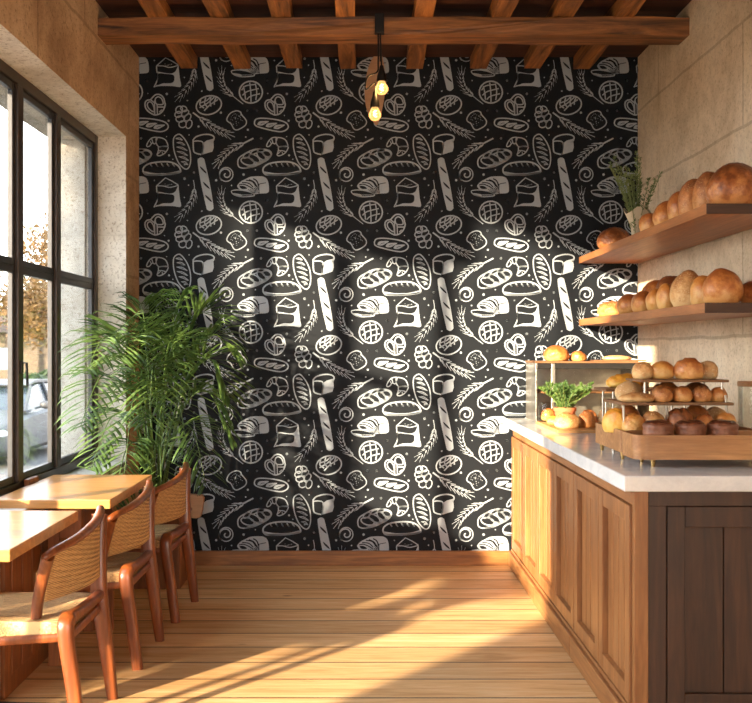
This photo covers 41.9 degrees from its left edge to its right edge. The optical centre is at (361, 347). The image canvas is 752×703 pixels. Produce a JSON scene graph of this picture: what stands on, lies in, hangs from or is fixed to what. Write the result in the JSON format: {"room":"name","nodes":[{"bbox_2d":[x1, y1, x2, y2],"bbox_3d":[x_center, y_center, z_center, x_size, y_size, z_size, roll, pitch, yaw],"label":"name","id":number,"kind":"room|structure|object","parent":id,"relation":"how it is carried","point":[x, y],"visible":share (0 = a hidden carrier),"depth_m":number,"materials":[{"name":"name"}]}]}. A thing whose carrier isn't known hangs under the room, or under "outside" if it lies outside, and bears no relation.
{"room":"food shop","nodes":[
{"label":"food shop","id":0,"kind":"room"},
{"bbox_2d":[0,445,47,478],"bbox_3d":[-32.030,2.200,30.000,55.940,0.200,120.000,0,0,0],"label":"street","id":1,"kind":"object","parent":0,"point":[37,456],"depth_m":18.31,"materials":[{"name":"grey asphalt"}]},
{"bbox_2d":[0,379,47,465],"bbox_3d":[-6.950,1.359,18.863,2.274,1.478,4.375,0,0,0],"label":"parked car","id":2,"kind":"object","parent":1,"relation":"on","point":[35,395],"visible":0.5,"depth_m":18.30,"materials":[{"name":"grey paint"}]},
{"bbox_2d":[35,401,47,408],"bbox_3d":[-5.964,1.066,18.350,0.303,0.163,0.140,0,0,0],"label":"mirror","id":3,"kind":"object","parent":2,"relation":"attached to","point":[44,404],"depth_m":18.30,"materials":[{"name":"grey paint"}]},
{"bbox_2d":[23,369,47,378],"bbox_3d":[-8.969,1.339,27.618,2.063,1.561,2.248,0,0,0],"label":"hedge","id":4,"kind":"object","parent":1,"relation":"on","point":[44,375],"visible":0.12,"depth_m":27.13,"materials":[{"name":"green plant"}]},
{"bbox_2d":[0,0,138,511],"bbox_3d":[-1.649,-0.189,1.865,0.421,3.377,8.930,0,0,0],"label":"wall","id":5,"kind":"structure","parent":0,"point":[56,46],"depth_m":5.84,"materials":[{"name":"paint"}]},
{"bbox_2d":[0,539,82,699],"bbox_3d":[-1.427,1.073,4.625,0.024,0.655,1.450,0,0,0],"label":"table base","id":6,"kind":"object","parent":5,"relation":"attached to","point":[17,662],"depth_m":4.07,"materials":[{"name":"brown wood"}]},
{"bbox_2d":[0,84,85,456],"bbox_3d":[-1.787,-0.295,4.915,0.206,1.990,2.130,0,0,0],"label":"trim","id":7,"kind":"structure","parent":5,"relation":"attached to","point":[73,152],"depth_m":5.95,"materials":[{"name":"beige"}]},
{"bbox_2d":[0,59,97,496],"bbox_3d":[-1.607,-0.302,4.915,0.076,1.975,2.130,0,0,0],"label":"window","id":8,"kind":"structure","parent":5,"relation":"in","point":[20,89],"depth_m":5.13,"materials":[{"name":"brown metal"}]},
{"bbox_2d":[0,460,127,510],"bbox_3d":[-1.528,0.713,4.915,0.202,0.055,2.130,0,0,0],"label":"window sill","id":9,"kind":"structure","parent":5,"relation":"attached to","point":[80,471],"depth_m":5.49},
{"bbox_2d":[97,16,688,44],"bbox_3d":[0.170,-1.753,5.422,3.240,0.106,0.190,0,0,0],"label":"ceiling beam","id":10,"kind":"structure","parent":5,"relation":"attached to","point":[522,30],"depth_m":5.34,"materials":[{"name":"brown wood"}]},
{"bbox_2d":[365,13,386,116],"bbox_3d":[0.079,-1.516,5.306,0.129,0.577,0.074,0,0,0],"label":"pendant lamp","id":11,"kind":"object","parent":10,"relation":"hanging from","point":[379,17],"visible":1,"depth_m":5.29,"materials":[{"name":"black metal"}]},
{"bbox_2d":[370,91,379,108],"bbox_3d":[0.070,-1.345,5.310,0.054,0.089,0.054,0,0,0],"label":"socket","id":12,"kind":"object","parent":11,"relation":"attached to","point":[374,104],"depth_m":5.29,"materials":[{"name":"black metal"}]},
{"bbox_2d":[377,65,386,82],"bbox_3d":[0.106,-1.484,5.306,0.054,0.089,0.054,0,0,0],"label":"socket","id":13,"kind":"object","parent":11,"relation":"attached to","point":[381,77],"depth_m":5.29,"materials":[{"name":"black metal"}]},
{"bbox_2d":[134,507,191,588],"bbox_3d":[-1.225,1.190,5.860,0.360,0.420,0.360,0,0,0],"label":"planter","id":14,"kind":"object","parent":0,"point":[178,557],"depth_m":5.69,"materials":[{"name":"brown wood"}]},
{"bbox_2d":[190,494,204,517],"bbox_3d":[-1.117,1.010,6.302,0.205,0.160,0.050,0,0,0],"label":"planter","id":15,"kind":"object","parent":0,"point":[197,503],"visible":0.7,"depth_m":6.28,"materials":[{"name":"brown wood"}]},
{"bbox_2d":[0,566,600,702],"bbox_3d":[0.096,1.450,1.865,3.409,0.100,8.930,0,0,0],"label":"floor","id":16,"kind":"structure","parent":0,"point":[253,634],"depth_m":4.60,"materials":[{"name":"brown wood"}]},
{"bbox_2d":[0,511,77,702],"bbox_3d":[-1.337,1.024,3.530,0.485,0.752,0.760,0,0,0],"label":"cafe table","id":17,"kind":"object","parent":16,"relation":"on","point":[20,531],"visible":1,"depth_m":3.56,"materials":[{"name":"brown wood"}]},
{"bbox_2d":[0,505,117,702],"bbox_3d":[-1.268,1.018,3.686,0.586,0.770,0.541,0,0,0],"label":"dining chair","id":18,"kind":"object","parent":16,"relation":"on","point":[54,611],"visible":1,"depth_m":3.61,"materials":[{"name":"brown wood"}]},
{"bbox_2d":[0,475,151,665],"bbox_3d":[-1.327,1.024,4.605,0.505,0.752,0.830,0,0,0],"label":"cafe table","id":19,"kind":"object","parent":16,"relation":"on","point":[83,494],"visible":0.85,"depth_m":4.37,"materials":[{"name":"brown wood"}]},
{"bbox_2d":[34,479,163,670],"bbox_3d":[-1.238,1.018,4.456,0.586,0.770,0.541,0,0,0],"label":"dining chair","id":20,"kind":"object","parent":16,"relation":"on","point":[131,526],"visible":0.68,"depth_m":4.39,"materials":[{"name":"wood"}]},
{"bbox_2d":[56,285,257,588],"bbox_3d":[-1.088,0.501,5.591,0.983,1.798,1.382,0,0,0],"label":"potted palm","id":21,"kind":"object","parent":16,"relation":"on","point":[176,352],"visible":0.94,"depth_m":5.55,"materials":[{"name":"green plant"}]},
{"bbox_2d":[126,462,198,622],"bbox_3d":[-1.203,1.018,5.195,0.586,0.770,0.541,0,0,2],"label":"dining chair","id":22,"kind":"object","parent":16,"relation":"on","point":[172,498],"visible":0.59,"depth_m":5.15,"materials":[{"name":"wood"}]},
{"bbox_2d":[509,431,540,602],"bbox_3d":[1.358,0.954,5.832,0.836,0.892,0.925,0,0,0],"label":"base cabinet","id":23,"kind":"object","parent":16,"relation":"on","point":[523,553],"visible":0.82,"depth_m":5.77,"materials":[{"name":"brown wood"}]},
{"bbox_2d":[534,445,578,655],"bbox_3d":[1.358,0.954,4.907,0.836,0.892,0.925,0,0,0],"label":"base cabinet","id":24,"kind":"object","parent":16,"relation":"on","point":[554,591],"visible":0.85,"depth_m":4.84,"materials":[{"name":"brown wood"}]},
{"bbox_2d":[570,465,751,702],"bbox_3d":[1.358,0.954,3.958,0.836,0.892,0.975,0,0,0],"label":"base cabinet","id":25,"kind":"object","parent":16,"relation":"on","point":[663,580],"visible":0.94,"depth_m":3.50,"materials":[{"name":"brown wood"}]},
{"bbox_2d":[505,418,751,491],"bbox_3d":[1.353,0.480,4.896,0.855,0.056,2.867,0,0,0],"label":"countertop","id":26,"kind":"structure","parent":25,"relation":"on","point":[627,474],"depth_m":3.74,"materials":[{"name":"stone"}]},
{"bbox_2d":[536,421,595,432],"bbox_3d":[1.275,0.443,5.525,0.480,0.018,0.650,0,0,0],"label":"cutting board","id":27,"kind":"object","parent":26,"relation":"on","point":[545,424],"visible":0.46,"depth_m":5.24,"materials":[{"name":"brown wood"}]},
{"bbox_2d":[547,416,555,423],"bbox_3d":[1.092,0.410,5.600,0.076,0.048,0.075,0,0,0],"label":"bread roll","id":28,"kind":"object","parent":27,"relation":"on","point":[550,420],"visible":0.56,"depth_m":5.58,"materials":[{"name":"beige food"}]},
{"bbox_2d":[537,379,593,415],"bbox_3d":[1.183,0.307,5.665,0.311,0.255,0.311,0,0,26],"label":"potted herb","id":29,"kind":"object","parent":27,"relation":"on","point":[565,397],"visible":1,"depth_m":5.63,"materials":[{"name":"plant"}]},
{"bbox_2d":[553,407,576,415],"bbox_3d":[1.175,0.389,5.680,0.132,0.090,0.132,0,0,0],"label":"pot","id":30,"kind":"object","parent":29,"relation":"attached to","point":[558,410],"depth_m":5.63,"materials":[{"name":"ceramic"}]},
{"bbox_2d":[553,412,580,428],"bbox_3d":[1.115,0.392,5.330,0.151,0.085,0.141,0,0,0],"label":"bread roll","id":31,"kind":"object","parent":27,"relation":"on","point":[567,420],"visible":1,"depth_m":5.28,"materials":[{"name":"beige food"}]},
{"bbox_2d":[579,410,596,427],"bbox_3d":[1.235,0.387,5.380,0.102,0.095,0.106,0,0,-28],"label":"bread roll","id":32,"kind":"object","parent":27,"relation":"on","point":[588,419],"visible":0.92,"depth_m":5.34,"materials":[{"name":"orange food"}]},
{"bbox_3d":[1.100,0.375,5.780,0.124,0.113,0.123,0,0,0],"label":"glass jar","id":33,"kind":"object","parent":27,"relation":"on","visible":0},
{"bbox_2d":[541,408,554,420],"bbox_3d":[1.098,0.390,5.779,0.089,0.075,0.087,0,0,0],"label":"bread roll","id":34,"kind":"object","parent":33,"relation":"in","point":[546,413],"visible":0.72,"depth_m":5.75,"materials":[{"name":"food"}]},
{"bbox_3d":[1.405,0.428,5.355,0.200,0.012,0.250,0,0,0],"label":"metal tray","id":35,"kind":"object","parent":27,"relation":"on","visible":0},
{"bbox_2d":[597,407,611,421],"bbox_3d":[1.366,0.373,5.381,0.143,0.098,0.138,0,0,-40],"label":"bread loaf","id":36,"kind":"object","parent":35,"relation":"on","point":[599,417],"visible":0.23,"depth_m":5.36,"materials":[{"name":"brown food"}]},
{"bbox_2d":[525,360,638,421],"bbox_3d":[1.365,0.266,6.135,0.628,0.372,0.361,0,0,0],"label":"display case","id":37,"kind":"object","parent":26,"relation":"on","point":[538,372],"visible":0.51,"depth_m":6.31,"materials":[{"name":"glass"}]},
{"bbox_2d":[543,345,569,360],"bbox_3d":[1.198,0.031,6.050,0.161,0.098,0.144,0,0,0],"label":"bread loaf","id":38,"kind":"object","parent":37,"relation":"on","point":[554,352],"visible":1,"depth_m":6.00,"materials":[{"name":"yellow food"}]},
{"bbox_2d":[537,389,614,392],"bbox_3d":[1.365,0.271,6.147,0.600,0.012,0.315,0,0,0],"label":"shelf","id":39,"kind":"object","parent":37,"relation":"attached to","point":[538,390],"depth_m":5.99,"materials":[{"name":"brown wood"}]},
{"bbox_2d":[570,351,586,360],"bbox_3d":[1.336,0.049,6.062,0.104,0.062,0.101,0,0,0],"label":"bread roll","id":40,"kind":"object","parent":37,"relation":"on","point":[576,355],"visible":1,"depth_m":6.02,"materials":[{"name":"food"}]},
{"bbox_2d":[587,360,646,360],"bbox_3d":[1.575,0.077,6.080,0.320,0.006,0.200,0,0,0],"label":"serving board","id":41,"kind":"object","parent":37,"relation":"on","point":[587,360],"visible":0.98,"depth_m":5.98,"materials":[{"name":"brown wood"}]},
{"bbox_2d":[602,355,631,359],"bbox_3d":[1.581,0.059,6.092,0.184,0.030,0.121,0,0,-7],"label":"bread","id":42,"kind":"object","parent":41,"relation":"on","point":[611,357],"visible":1,"depth_m":6.05,"materials":[{"name":"beige food"}]},
{"bbox_2d":[594,387,685,417],"bbox_3d":[1.325,0.320,4.625,0.410,0.264,0.230,0,0,0],"label":"display stand","id":43,"kind":"object","parent":26,"relation":"on","point":[602,389],"visible":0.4,"depth_m":4.61,"materials":[{"name":"brown wood"}]},
{"bbox_2d":[606,373,643,387],"bbox_3d":[1.242,0.153,4.620,0.185,0.070,0.136,0,0,0],"label":"bread loaf","id":44,"kind":"object","parent":43,"relation":"on","point":[614,381],"visible":0.55,"depth_m":4.58,"materials":[{"name":"orange food"}]},
{"bbox_2d":[596,422,751,458],"bbox_3d":[1.333,0.393,4.183,0.575,0.118,0.435,0,0,0],"label":"serving tray","id":45,"kind":"object","parent":26,"relation":"on","point":[613,440],"visible":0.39,"depth_m":4.14,"materials":[{"name":"brown wood"}]},
{"bbox_2d":[602,408,626,432],"bbox_3d":[1.060,0.301,4.100,0.073,0.105,0.119,0,0,-45],"label":"bread roll","id":46,"kind":"object","parent":45,"relation":"on","point":[612,419],"visible":0.73,"depth_m":4.08,"materials":[{"name":"orange food"}]},
{"bbox_2d":[620,406,640,415],"bbox_3d":[1.138,0.299,4.189,0.112,0.110,0.112,0,0,-32],"label":"bread roll","id":47,"kind":"object","parent":45,"relation":"on","point":[628,409],"visible":0.22,"depth_m":4.15,"materials":[{"name":"brown food"}]},
{"bbox_2d":[621,412,644,429],"bbox_3d":[1.115,0.309,4.029,0.094,0.090,0.091,0,0,-19],"label":"bread roll","id":48,"kind":"object","parent":45,"relation":"on","point":[632,421],"visible":0.61,"depth_m":4.00,"materials":[{"name":"brown food"}]},
{"bbox_2d":[643,411,664,421],"bbox_3d":[1.198,0.306,4.036,0.105,0.095,0.090,0,0,-7],"label":"bread roll","id":49,"kind":"object","parent":45,"relation":"on","point":[648,415],"visible":0.27,"depth_m":4.01,"materials":[{"name":"brown food"}]},
{"bbox_2d":[603,378,733,421],"bbox_3d":[1.295,0.243,4.180,0.460,0.223,0.320,0,0,0],"label":"tiered stand","id":50,"kind":"object","parent":45,"relation":"on","point":[726,404],"visible":0.64,"depth_m":4.03,"materials":[{"name":"brown wood"}]},
{"bbox_2d":[615,381,641,399],"bbox_3d":[1.147,0.183,4.215,0.114,0.082,0.103,0,0,0],"label":"bread roll","id":51,"kind":"object","parent":50,"relation":"on","point":[626,387],"visible":0.59,"depth_m":4.18,"materials":[{"name":"beige food"}]},
{"bbox_2d":[618,392,654,401],"bbox_3d":[1.146,0.204,4.086,0.157,0.040,0.110,0,0,-6],"label":"bread","id":52,"kind":"object","parent":50,"relation":"on","point":[634,396],"visible":1,"depth_m":4.05,"materials":[{"name":"beige food"}]},
{"bbox_2d":[632,362,652,378],"bbox_3d":[1.197,0.095,4.189,0.083,0.074,0.099,0,0,-31],"label":"bread roll","id":53,"kind":"object","parent":50,"relation":"on","point":[640,370],"visible":1,"depth_m":4.16,"materials":[{"name":"beige food"}]},
{"bbox_2d":[651,361,673,378],"bbox_3d":[1.279,0.093,4.189,0.110,0.078,0.103,0,0,-20],"label":"bread roll","id":54,"kind":"object","parent":50,"relation":"on","point":[661,369],"visible":0.91,"depth_m":4.15,"materials":[{"name":"orange food"}]},
{"bbox_2d":[652,386,673,401],"bbox_3d":[1.250,0.192,4.084,0.087,0.064,0.084,0,0,36],"label":"bread roll","id":55,"kind":"object","parent":50,"relation":"on","point":[661,394],"visible":0.95,"depth_m":4.05,"materials":[{"name":"brown food"}]},
{"bbox_2d":[650,382,677,400],"bbox_3d":[1.299,0.184,4.200,0.126,0.080,0.128,0,0,0],"label":"bread roll","id":56,"kind":"object","parent":50,"relation":"on","point":[670,385],"visible":0.38,"depth_m":4.17,"materials":[{"name":"brown food"}]},
{"bbox_2d":[672,386,692,401],"bbox_3d":[1.335,0.191,4.091,0.082,0.066,0.082,0,0,12],"label":"bread roll","id":57,"kind":"object","parent":50,"relation":"on","point":[681,393],"visible":0.98,"depth_m":4.06,"materials":[{"name":"brown food"}]},
{"bbox_2d":[673,357,703,378],"bbox_3d":[1.382,0.086,4.161,0.130,0.092,0.138,0,0,-4],"label":"bread roll","id":58,"kind":"object","parent":50,"relation":"on","point":[687,368],"visible":0.97,"depth_m":4.11,"materials":[{"name":"brown food"}]},
{"bbox_2d":[686,382,708,399],"bbox_3d":[1.436,0.185,4.210,0.122,0.078,0.123,0,0,-35],"label":"bread roll","id":59,"kind":"object","parent":50,"relation":"on","point":[691,386],"visible":0.25,"depth_m":4.18,"materials":[{"name":"brown food"}]},
{"bbox_2d":[692,386,711,401],"bbox_3d":[1.415,0.191,4.084,0.083,0.066,0.083,0,0,43],"label":"bread roll","id":60,"kind":"object","parent":50,"relation":"on","point":[700,394],"visible":1,"depth_m":4.05,"materials":[{"name":"brown food"}]},
{"bbox_2d":[701,361,717,378],"bbox_3d":[1.475,0.093,4.189,0.088,0.078,0.102,0,0,-10],"label":"bread roll","id":61,"kind":"object","parent":50,"relation":"on","point":[710,368],"visible":0.77,"depth_m":4.15,"materials":[{"name":"beige food"}]},
{"bbox_2d":[711,387,727,401],"bbox_3d":[1.487,0.193,4.094,0.073,0.062,0.073,0,0,-42],"label":"bread roll","id":62,"kind":"object","parent":50,"relation":"on","point":[718,394],"visible":0.84,"depth_m":4.07,"materials":[{"name":"brown food"}]},
{"bbox_2d":[665,407,692,429],"bbox_3d":[1.310,0.299,4.050,0.114,0.110,0.122,0,0,-2],"label":"bread roll","id":63,"kind":"object","parent":45,"relation":"on","point":[675,415],"visible":0.49,"depth_m":4.01,"materials":[{"name":"brown food"}]},
{"bbox_2d":[686,406,708,418],"bbox_3d":[1.419,0.296,4.171,0.111,0.115,0.108,0,0,-27],"label":"bread roll","id":64,"kind":"object","parent":45,"relation":"on","point":[695,410],"visible":0.28,"depth_m":4.13,"materials":[{"name":"brown food"}]},
{"bbox_2d":[694,413,712,429],"bbox_3d":[1.405,0.311,4.034,0.093,0.085,0.085,0,0,-35],"label":"bread roll","id":65,"kind":"object","parent":45,"relation":"on","point":[706,418],"visible":0.31,"depth_m":4.01,"materials":[{"name":"brown food"}]},
{"bbox_2d":[707,406,724,419],"bbox_3d":[1.509,0.301,4.189,0.095,0.105,0.114,0,0,-39],"label":"bread roll","id":66,"kind":"object","parent":45,"relation":"on","point":[713,411],"visible":0.22,"depth_m":4.16,"materials":[{"name":"brown food"}]},
{"bbox_2d":[715,412,736,423],"bbox_3d":[1.496,0.309,4.040,0.096,0.090,0.094,0,0,-40],"label":"bread roll","id":67,"kind":"object","parent":45,"relation":"on","point":[723,415],"visible":0.33,"depth_m":4.01,"materials":[{"name":"orange food"}]},
{"bbox_2d":[622,430,751,466],"bbox_3d":[1.325,0.391,3.815,0.590,0.122,0.230,0,0,0],"label":"serving tray","id":68,"kind":"object","parent":26,"relation":"on","point":[635,445],"visible":0.99,"depth_m":3.70,"materials":[{"name":"brown wood"}]},
{"bbox_2d":[642,419,673,434],"bbox_3d":[1.149,0.314,3.809,0.120,0.072,0.120,0,0,0],"label":"bun","id":69,"kind":"object","parent":68,"relation":"on","point":[653,426],"visible":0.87,"depth_m":3.77,"materials":[{"name":"food"}]},
{"bbox_2d":[674,419,706,434],"bbox_3d":[1.275,0.314,3.810,0.122,0.072,0.121,0,0,0],"label":"bun","id":70,"kind":"object","parent":68,"relation":"on","point":[690,426],"visible":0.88,"depth_m":3.77,"materials":[{"name":"food"}]},
{"bbox_2d":[706,419,738,434],"bbox_3d":[1.401,0.314,3.810,0.121,0.072,0.122,0,0,0],"label":"bun","id":71,"kind":"object","parent":68,"relation":"on","point":[714,427],"visible":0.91,"depth_m":3.77,"materials":[{"name":"food"}]},
{"bbox_2d":[139,57,637,550],"bbox_3d":[0.110,-0.288,6.429,3.940,3.577,0.201,0,0,0],"label":"wall","id":72,"kind":"structure","parent":0,"point":[397,279],"depth_m":6.33,"materials":[{"name":"black paper"}]},
{"bbox_2d":[195,551,508,565],"bbox_3d":[0.171,1.353,6.319,3.219,0.094,0.022,0,0,0],"label":"baseboard","id":73,"kind":"structure","parent":72,"relation":"attached to","point":[203,558],"depth_m":6.31,"materials":[{"name":"brown wood"}]},
{"bbox_2d":[365,56,384,124],"bbox_3d":[0.084,-1.673,6.320,0.132,0.475,0.012,0,0,0],"label":"wall plaque","id":74,"kind":"object","parent":72,"relation":"attached to","point":[372,68],"visible":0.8,"depth_m":6.31,"materials":[{"name":"brown wood"}]},
{"bbox_2d":[96,0,691,56],"bbox_3d":[0.110,-1.937,1.965,3.940,0.120,9.130,0,0,0],"label":"ceiling","id":75,"kind":"structure","parent":0,"point":[112,8],"depth_m":5.52,"materials":[{"name":"brown wood"}]},
{"bbox_2d":[138,0,197,68],"bbox_3d":[-1.109,-1.836,2.861,0.116,0.083,6.932,0,0,0],"label":"ceiling beam","id":76,"kind":"structure","parent":75,"relation":"attached to","point":[186,57],"depth_m":5.86,"materials":[{"name":"brown wood"}]},
{"bbox_2d":[202,0,249,68],"bbox_3d":[-0.775,-1.834,2.859,0.118,0.086,6.932,0,0,0],"label":"ceiling beam","id":77,"kind":"structure","parent":75,"relation":"attached to","point":[238,54],"depth_m":5.85,"materials":[{"name":"brown wood"}]},
{"bbox_2d":[267,0,302,68],"bbox_3d":[-0.435,-1.835,2.865,0.116,0.084,6.935,0,0,0],"label":"ceiling beam","id":78,"kind":"structure","parent":75,"relation":"attached to","point":[292,54],"depth_m":5.86,"materials":[{"name":"brown wood"}]},
{"bbox_2d":[334,0,355,68],"bbox_3d":[-0.090,-1.836,2.867,0.119,0.082,6.934,0,0,0],"label":"ceiling beam","id":79,"kind":"structure","parent":75,"relation":"attached to","point":[343,8],"depth_m":5.86,"materials":[{"name":"brown wood"}]},
{"bbox_2d":[406,0,436,68],"bbox_3d":[0.336,-1.836,2.867,0.117,0.082,6.926,0,0,0],"label":"ceiling beam","id":80,"kind":"structure","parent":75,"relation":"attached to","point":[415,55],"depth_m":5.86,"materials":[{"name":"brown wood"}]},
{"bbox_2d":[471,0,517,68],"bbox_3d":[0.756,-1.835,2.865,0.116,0.083,6.938,0,0,0],"label":"ceiling beam","id":81,"kind":"structure","parent":75,"relation":"attached to","point":[482,55],"depth_m":5.86,"materials":[{"name":"brown wood"}]},
{"bbox_2d":[523,0,583,68],"bbox_3d":[1.095,-1.835,2.862,0.117,0.083,6.936,0,0,0],"label":"ceiling beam","id":82,"kind":"structure","parent":75,"relation":"attached to","point":[535,55],"depth_m":5.87,"materials":[{"name":"brown wood"}]},
{"bbox_2d":[575,0,645,69],"bbox_3d":[1.420,-1.835,2.865,0.116,0.083,6.928,0,0,0],"label":"ceiling beam","id":83,"kind":"structure","parent":75,"relation":"attached to","point":[588,55],"depth_m":5.86,"materials":[{"name":"brown wood"}]},
{"bbox_2d":[638,0,751,427],"bbox_3d":[1.930,-0.189,1.865,0.300,3.377,8.930,0,0,0],"label":"wall","id":84,"kind":"structure","parent":0,"point":[695,93],"depth_m":5.14,"materials":[{"name":"beige stone"}]},
{"bbox_2d":[579,204,751,263],"bbox_3d":[1.590,-0.566,5.157,0.380,0.042,2.345,0,0,0],"label":"wall shelf","id":85,"kind":"object","parent":84,"relation":"attached to","point":[705,223],"visible":1,"depth_m":4.71,"materials":[{"name":"brown wood"}]},
{"bbox_2d":[597,227,629,248],"bbox_3d":[1.503,-0.654,5.860,0.198,0.135,0.164,0,0,0],"label":"bread roll","id":86,"kind":"object","parent":85,"relation":"on","point":[611,235],"visible":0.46,"depth_m":5.80,"materials":[{"name":"brown food"}]},
{"bbox_2d":[608,150,662,234],"bbox_3d":[1.501,-0.837,5.438,0.279,0.501,0.325,0,0,0],"label":"herb bundle","id":87,"kind":"object","parent":85,"relation":"on","point":[634,213],"visible":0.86,"depth_m":5.39,"materials":[{"name":"green plant"}]},
{"bbox_2d":[639,213,654,230],"bbox_3d":[1.480,-0.639,5.019,0.121,0.105,0.108,0,0,33],"label":"bread roll","id":88,"kind":"object","parent":85,"relation":"on","point":[645,222],"visible":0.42,"depth_m":4.99,"materials":[{"name":"brown food"}]},
{"bbox_2d":[652,201,668,224],"bbox_3d":[1.498,-0.654,4.803,0.146,0.135,0.163,0,0,0],"label":"bread roll","id":89,"kind":"object","parent":85,"relation":"on","point":[660,215],"visible":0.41,"depth_m":4.76,"materials":[{"name":"brown food"}]},
{"bbox_2d":[667,191,679,218],"bbox_3d":[1.490,-0.662,4.619,0.099,0.150,0.123,0,0,0],"label":"bread loaf","id":90,"kind":"object","parent":85,"relation":"on","point":[672,211],"visible":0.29,"depth_m":4.59,"materials":[{"name":"brown food"}]},
{"bbox_2d":[677,179,696,214],"bbox_3d":[1.518,-0.679,4.480,0.149,0.185,0.131,0,0,21],"label":"bread loaf","id":91,"kind":"object","parent":85,"relation":"on","point":[685,204],"visible":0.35,"depth_m":4.45,"materials":[{"name":"brown food"}]},
{"bbox_2d":[692,171,714,208],"bbox_3d":[1.531,-0.684,4.341,0.126,0.195,0.144,0,0,0],"label":"bread loaf","id":92,"kind":"object","parent":85,"relation":"on","point":[699,199],"visible":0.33,"depth_m":4.31,"materials":[{"name":"brown food"}]},
{"bbox_2d":[705,162,751,203],"bbox_3d":[1.574,-0.684,4.135,0.248,0.195,0.210,0,0,0],"label":"bread loaf","id":93,"kind":"object","parent":85,"relation":"on","point":[731,183],"visible":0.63,"depth_m":4.06,"materials":[{"name":"brown food"}]},
{"bbox_2d":[579,303,751,325],"bbox_3d":[1.590,-0.164,5.168,0.380,0.042,2.325,0,0,0],"label":"wall shelf","id":94,"kind":"object","parent":84,"relation":"attached to","point":[701,311],"visible":1,"depth_m":4.60,"materials":[{"name":"brown wood"}]},
{"bbox_2d":[597,300,618,316],"bbox_3d":[1.488,-0.235,5.841,0.179,0.100,0.168,0,0,0],"label":"pastry","id":95,"kind":"object","parent":94,"relation":"on","point":[606,308],"visible":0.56,"depth_m":5.78,"materials":[{"name":"yellow food"}]},
{"bbox_2d":[617,294,633,313],"bbox_3d":[1.468,-0.242,5.418,0.120,0.115,0.153,0,0,0],"label":"bread roll","id":96,"kind":"object","parent":94,"relation":"on","point":[624,303],"visible":0.56,"depth_m":5.37,"materials":[{"name":"brown food"}]},
{"bbox_2d":[631,291,648,311],"bbox_3d":[1.472,-0.242,5.138,0.117,0.115,0.157,0,0,0],"label":"bread roll","id":97,"kind":"object","parent":94,"relation":"on","point":[638,303],"visible":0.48,"depth_m":5.09,"materials":[{"name":"brown food"}]},
{"bbox_2d":[642,280,658,291],"bbox_3d":[1.600,-0.278,5.338,0.174,0.185,0.219,0,0,0],"label":"bread roll","id":98,"kind":"object","parent":94,"relation":"on","point":[649,286],"visible":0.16,"depth_m":5.30,"materials":[{"name":"brown food"}]},
{"bbox_2d":[645,288,657,309],"bbox_3d":[1.476,-0.242,4.920,0.102,0.115,0.124,0,0,0],"label":"bread roll","id":99,"kind":"object","parent":94,"relation":"on","point":[650,300],"visible":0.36,"depth_m":4.88,"materials":[{"name":"brown food"}]},
{"bbox_2d":[656,283,672,308],"bbox_3d":[1.486,-0.250,4.760,0.106,0.130,0.108,0,0,-17],"label":"bread roll","id":100,"kind":"object","parent":94,"relation":"on","point":[662,296],"visible":0.48,"depth_m":4.73,"materials":[{"name":"brown food"}]},
{"bbox_2d":[656,276,676,288],"bbox_3d":[1.598,-0.280,5.078,0.164,0.190,0.170,0,0,-34],"label":"bread roll","id":101,"kind":"object","parent":94,"relation":"on","point":[667,279],"visible":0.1,"depth_m":5.04,"materials":[{"name":"brown food"}]},
{"bbox_2d":[669,270,697,306],"bbox_3d":[1.517,-0.275,4.560,0.163,0.180,0.163,0,0,0],"label":"bread loaf","id":102,"kind":"object","parent":94,"relation":"on","point":[679,294],"visible":0.48,"depth_m":4.51,"materials":[{"name":"beige food"}]},
{"bbox_2d":[690,275,706,304],"bbox_3d":[1.522,-0.255,4.370,0.116,0.140,0.130,0,0,0],"label":"bread roll","id":103,"kind":"object","parent":94,"relation":"on","point":[696,286],"visible":0.4,"depth_m":4.34,"materials":[{"name":"brown food"}]},
{"bbox_2d":[702,268,743,302],"bbox_3d":[1.530,-0.263,4.165,0.166,0.155,0.159,0,0,0],"label":"bread loaf","id":104,"kind":"object","parent":94,"relation":"on","point":[722,285],"visible":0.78,"depth_m":4.11,"materials":[{"name":"brown food"}]},
{"bbox_2d":[740,281,751,302],"bbox_3d":[1.683,-0.237,4.198,0.134,0.105,0.142,0,0,0],"label":"bread roll","id":105,"kind":"object","parent":94,"relation":"on","point":[747,296],"visible":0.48,"depth_m":4.16,"materials":[{"name":"brown food"}]},
{"bbox_2d":[737,381,751,386],"bbox_3d":[1.712,0.299,4.300,0.128,0.306,0.128,0,0,0],"label":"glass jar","id":106,"kind":"object","parent":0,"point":[739,383],"visible":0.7,"depth_m":4.26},
{"bbox_3d":[-35.100,2.040,30.000,49.800,0.120,120.000,0,0,0],"label":"verge","id":107,"kind":"object","parent":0,"visible":0},
{"bbox_2d":[0,211,47,353],"bbox_3d":[-11.724,-1.697,37.780,4.919,7.364,5.284,0,0,-22],"label":"street tree","id":108,"kind":"object","parent":107,"relation":"on","point":[35,305],"visible":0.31,"depth_m":36.54,"materials":[{"name":"orange plant"}]},
{"bbox_2d":[0,312,47,378],"bbox_3d":[-21.250,-0.220,62.000,12.100,4.400,8.600,0,0,0],"label":"house","id":109,"kind":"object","parent":107,"relation":"on","point":[37,362],"visible":0.15,"depth_m":58.00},
{"bbox_2d":[0,276,47,347],"bbox_3d":[-15.601,-1.342,50.162,5.794,6.655,6.190,0,0,0],"label":"street tree","id":110,"kind":"object","parent":107,"relation":"on","point":[3,318],"visible":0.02,"depth_m":49.52,"materials":[{"name":"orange plant"}]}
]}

